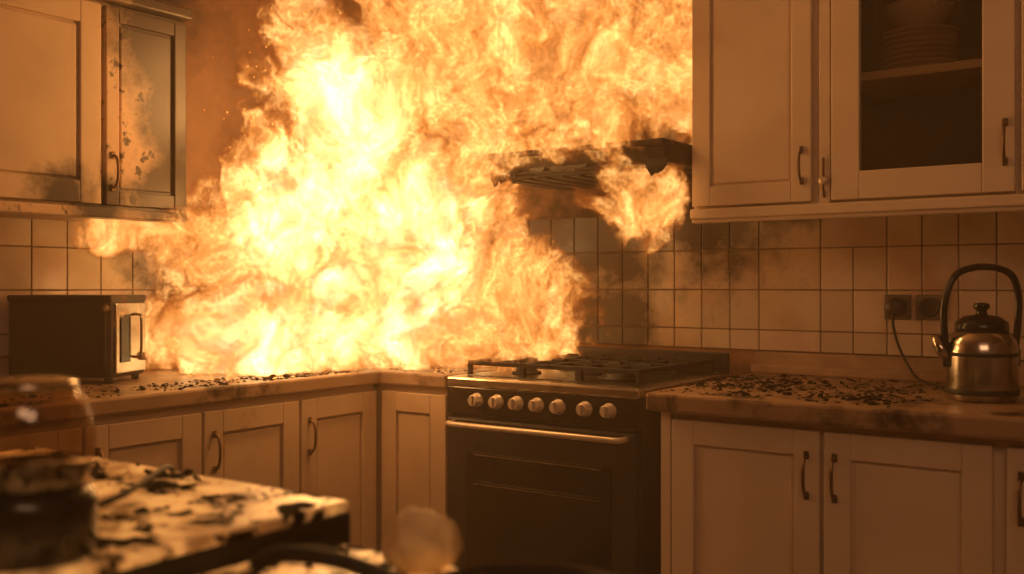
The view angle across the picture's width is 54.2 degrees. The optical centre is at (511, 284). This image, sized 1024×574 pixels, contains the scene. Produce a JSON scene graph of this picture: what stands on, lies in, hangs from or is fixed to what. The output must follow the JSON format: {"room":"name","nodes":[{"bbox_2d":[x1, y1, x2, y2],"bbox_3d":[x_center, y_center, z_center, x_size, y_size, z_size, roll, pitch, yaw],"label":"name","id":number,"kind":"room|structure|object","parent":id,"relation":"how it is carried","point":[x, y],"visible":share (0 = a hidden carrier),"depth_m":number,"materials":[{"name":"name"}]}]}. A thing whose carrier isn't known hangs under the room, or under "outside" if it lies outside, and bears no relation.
{"room":"fire-damaged room","nodes":[
{"label":"fire-damaged room","id":0,"kind":"room"},
{"bbox_2d":[0,0,370,358],"bbox_3d":[-1.804,-0.130,1.974,0.100,2.550,4.500,0,0,35],"label":"wall","id":1,"kind":"structure","parent":0,"point":[224,37],"depth_m":3.34,"materials":[{"name":"paint"}]},
{"bbox_2d":[0,0,191,223],"bbox_3d":[-1.308,-0.448,2.268,0.347,0.565,1.155,0,0,35],"label":"upper cabinet","id":2,"kind":"object","parent":1,"relation":"attached to","point":[93,92],"visible":1,"depth_m":2.43,"materials":[{"name":"paint"}]},
{"bbox_2d":[0,214,367,356],"bbox_3d":[-1.187,-0.015,2.750,0.009,0.400,2.280,0,0,35],"label":"tile backsplash","id":3,"kind":"structure","parent":1,"relation":"attached to","point":[204,279],"depth_m":3.08,"materials":[{"name":"tile"}]},
{"bbox_2d":[227,1,392,210],"bbox_3d":[-0.576,-0.582,2.793,0.239,0.746,0.538,0,0,35],"label":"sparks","id":4,"kind":"object","parent":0,"point":[307,1],"visible":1,"depth_m":2.82},
{"bbox_2d":[371,0,1023,375],"bbox_3d":[1.303,-0.130,2.469,4.400,2.550,0.100,0,0,35],"label":"wall","id":5,"kind":"structure","parent":0,"point":[466,77],"depth_m":3.43,"materials":[{"name":"paint"}]},
{"bbox_2d":[460,0,691,190],"bbox_3d":[0.251,-0.834,2.855,0.656,1.122,0.463,0,0,35],"label":"range hood","id":6,"kind":"object","parent":5,"relation":"attached to","point":[623,128],"visible":0.94,"depth_m":2.79,"materials":[{"name":"metal"}]},
{"bbox_2d":[390,211,1023,360],"bbox_3d":[0.741,-0.015,2.800,2.900,0.400,0.008,0,0,35],"label":"tile backsplash","id":7,"kind":"structure","parent":5,"relation":"attached to","point":[662,279],"depth_m":2.93,"materials":[{"name":"tile"}]},
{"bbox_2d":[884,294,941,319],"bbox_3d":[1.034,0.058,2.577,0.148,0.065,0.015,0,0,35],"label":"electrical socket","id":8,"kind":"object","parent":7,"relation":"attached to","point":[927,306],"visible":0.73,"depth_m":2.56,"materials":[{"name":"plastic"}]},
{"bbox_2d":[884,297,943,388],"bbox_3d":[1.006,0.138,2.467,0.054,0.211,0.284,0,0,-9],"label":"plug","id":9,"kind":"object","parent":8,"relation":"in","point":[894,307],"visible":0.99,"depth_m":2.56,"materials":[{"name":"plastic"}]},
{"bbox_2d":[690,0,1023,223],"bbox_3d":[1.184,-0.568,2.265,1.560,0.815,0.347,0,0,35],"label":"upper cabinet","id":10,"kind":"object","parent":5,"relation":"attached to","point":[796,113],"visible":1,"depth_m":2.45,"materials":[{"name":"paint"}]},
{"bbox_2d":[882,24,959,69],"bbox_3d":[0.988,-0.557,2.422,0.176,0.104,0.176,0,0,35],"label":"plate stack","id":11,"kind":"object","parent":10,"relation":"in","point":[925,44],"visible":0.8,"depth_m":2.36,"materials":[{"name":"ceramic"}]},
{"bbox_2d":[884,0,956,28],"bbox_3d":[0.988,-0.641,2.422,0.164,0.070,0.164,0,0,35],"label":"serving bowl","id":12,"kind":"object","parent":11,"relation":"on","point":[901,13],"visible":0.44,"depth_m":2.37,"materials":[{"name":"ceramic"}]},
{"bbox_3d":[0.003,1.195,0.633,4.600,0.100,4.600,0,0,35],"label":"floor","id":13,"kind":"structure","parent":0,"visible":0},
{"bbox_2d":[0,447,349,573],"bbox_3d":[-0.654,0.695,1.040,0.656,0.900,0.706,0,0,35],"label":"kitchen island","id":14,"kind":"object","parent":13,"relation":"on","point":[183,538],"visible":0.55,"depth_m":1.06,"materials":[{"name":"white marble"}]},
{"bbox_2d":[0,376,97,571],"bbox_3d":[-0.436,0.164,0.889,0.108,0.162,0.133,0,0,20],"label":"glass jar","id":15,"kind":"object","parent":14,"relation":"on","point":[49,510],"visible":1,"depth_m":0.87,"materials":[{"name":"black glass"}]},
{"bbox_2d":[98,464,174,507],"bbox_3d":[-0.452,0.227,1.060,0.077,0.019,0.390,0,0,18],"label":"metal spatula","id":16,"kind":"object","parent":14,"relation":"on","point":[169,467],"visible":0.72,"depth_m":1.10,"materials":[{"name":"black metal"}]},
{"bbox_2d":[38,447,296,525],"bbox_3d":[-0.591,0.240,1.122,0.628,0.009,0.502,0,0,35],"label":"debris","id":17,"kind":"object","parent":14,"relation":"on","point":[142,509],"visible":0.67,"depth_m":1.17,"materials":[{"name":"black"}]},
{"bbox_2d":[0,384,451,551],"bbox_3d":[-0.842,0.715,2.517,0.841,0.861,2.299,0,0,35],"label":"base cabinet","id":18,"kind":"object","parent":13,"relation":"on","point":[380,449],"visible":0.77,"depth_m":2.65,"materials":[{"name":"paint"}]},
{"bbox_2d":[0,336,562,427],"bbox_3d":[-0.842,0.236,2.517,0.841,0.093,2.299,0,0,35],"label":"countertop","id":19,"kind":"structure","parent":18,"relation":"on","point":[170,366],"depth_m":2.81,"materials":[{"name":"brown wood"}]},
{"bbox_2d":[7,294,148,382],"bbox_3d":[-1.105,0.135,2.572,0.314,0.219,0.174,0,0,9],"label":"microwave","id":20,"kind":"object","parent":19,"relation":"on","point":[72,336],"visible":0.98,"depth_m":2.49,"materials":[{"name":"metal"}]},
{"bbox_2d":[0,355,496,406],"bbox_3d":[-0.746,0.239,2.653,1.910,0.012,0.639,0,0,-44],"label":"debris","id":21,"kind":"object","parent":19,"relation":"on","point":[323,371],"visible":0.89,"depth_m":2.69,"materials":[{"name":"black"}]},
{"bbox_2d":[188,357,478,378],"bbox_3d":[-0.392,0.240,2.918,0.524,0.007,0.967,0,0,35],"label":"glowing embers","id":22,"kind":"object","parent":19,"relation":"on","point":[403,357],"visible":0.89,"depth_m":2.83},
{"bbox_2d":[207,540,454,573],"bbox_3d":[-0.170,0.709,0.721,0.465,0.872,0.545,0,0,35],"label":"cart","id":23,"kind":"object","parent":13,"relation":"on","point":[243,568],"visible":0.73,"depth_m":0.97,"materials":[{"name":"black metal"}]},
{"bbox_2d":[265,542,381,572],"bbox_3d":[-0.257,0.269,0.899,0.093,0.008,0.338,0,0,35],"label":"debris","id":24,"kind":"object","parent":23,"relation":"on","point":[341,547],"visible":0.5,"depth_m":1.02,"materials":[{"name":"black"}]},
{"bbox_2d":[382,506,461,573],"bbox_3d":[-0.088,0.243,0.962,0.081,0.059,0.068,0,0,35],"label":"bun","id":25,"kind":"object","parent":23,"relation":"on","point":[421,541],"visible":1,"depth_m":0.94,"materials":[{"name":"brown food"}]},
{"bbox_2d":[249,545,606,573],"bbox_3d":[-0.049,0.244,0.810,0.316,0.057,0.176,0,0,35],"label":"frying pan","id":26,"kind":"object","parent":23,"relation":"on","point":[295,554],"visible":1,"depth_m":0.83,"materials":[{"name":"black metal"}]},
{"bbox_2d":[445,345,728,573],"bbox_3d":[0.204,0.637,2.745,0.586,0.895,0.590,0,0,35],"label":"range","id":27,"kind":"object","parent":13,"relation":"on","point":[554,456],"visible":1,"depth_m":2.53,"materials":[{"name":"metal"}]},
{"bbox_2d":[661,412,1023,573],"bbox_3d":[1.126,0.717,2.122,1.488,0.857,0.669,0,0,35],"label":"base cabinet","id":28,"kind":"object","parent":13,"relation":"on","point":[739,495],"visible":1,"depth_m":2.07,"materials":[{"name":"paint"}]},
{"bbox_2d":[646,351,1023,440],"bbox_3d":[1.115,0.237,2.121,1.506,0.100,0.684,0,0,35],"label":"countertop","id":29,"kind":"structure","parent":28,"relation":"on","point":[941,415],"depth_m":2.19,"materials":[{"name":"brown wood"}]},
{"bbox_2d":[659,374,944,407],"bbox_3d":[0.717,0.240,2.368,0.577,0.009,0.596,0,0,35],"label":"debris","id":30,"kind":"object","parent":29,"relation":"on","point":[871,396],"visible":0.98,"depth_m":2.35,"materials":[{"name":"black"}]},
{"bbox_2d":[931,263,1022,402],"bbox_3d":[0.994,0.099,2.136,0.164,0.291,0.147,0,0,35],"label":"kettle","id":31,"kind":"object","parent":29,"relation":"on","point":[981,359],"visible":1,"depth_m":2.09,"materials":[{"name":"metal"}]}
]}

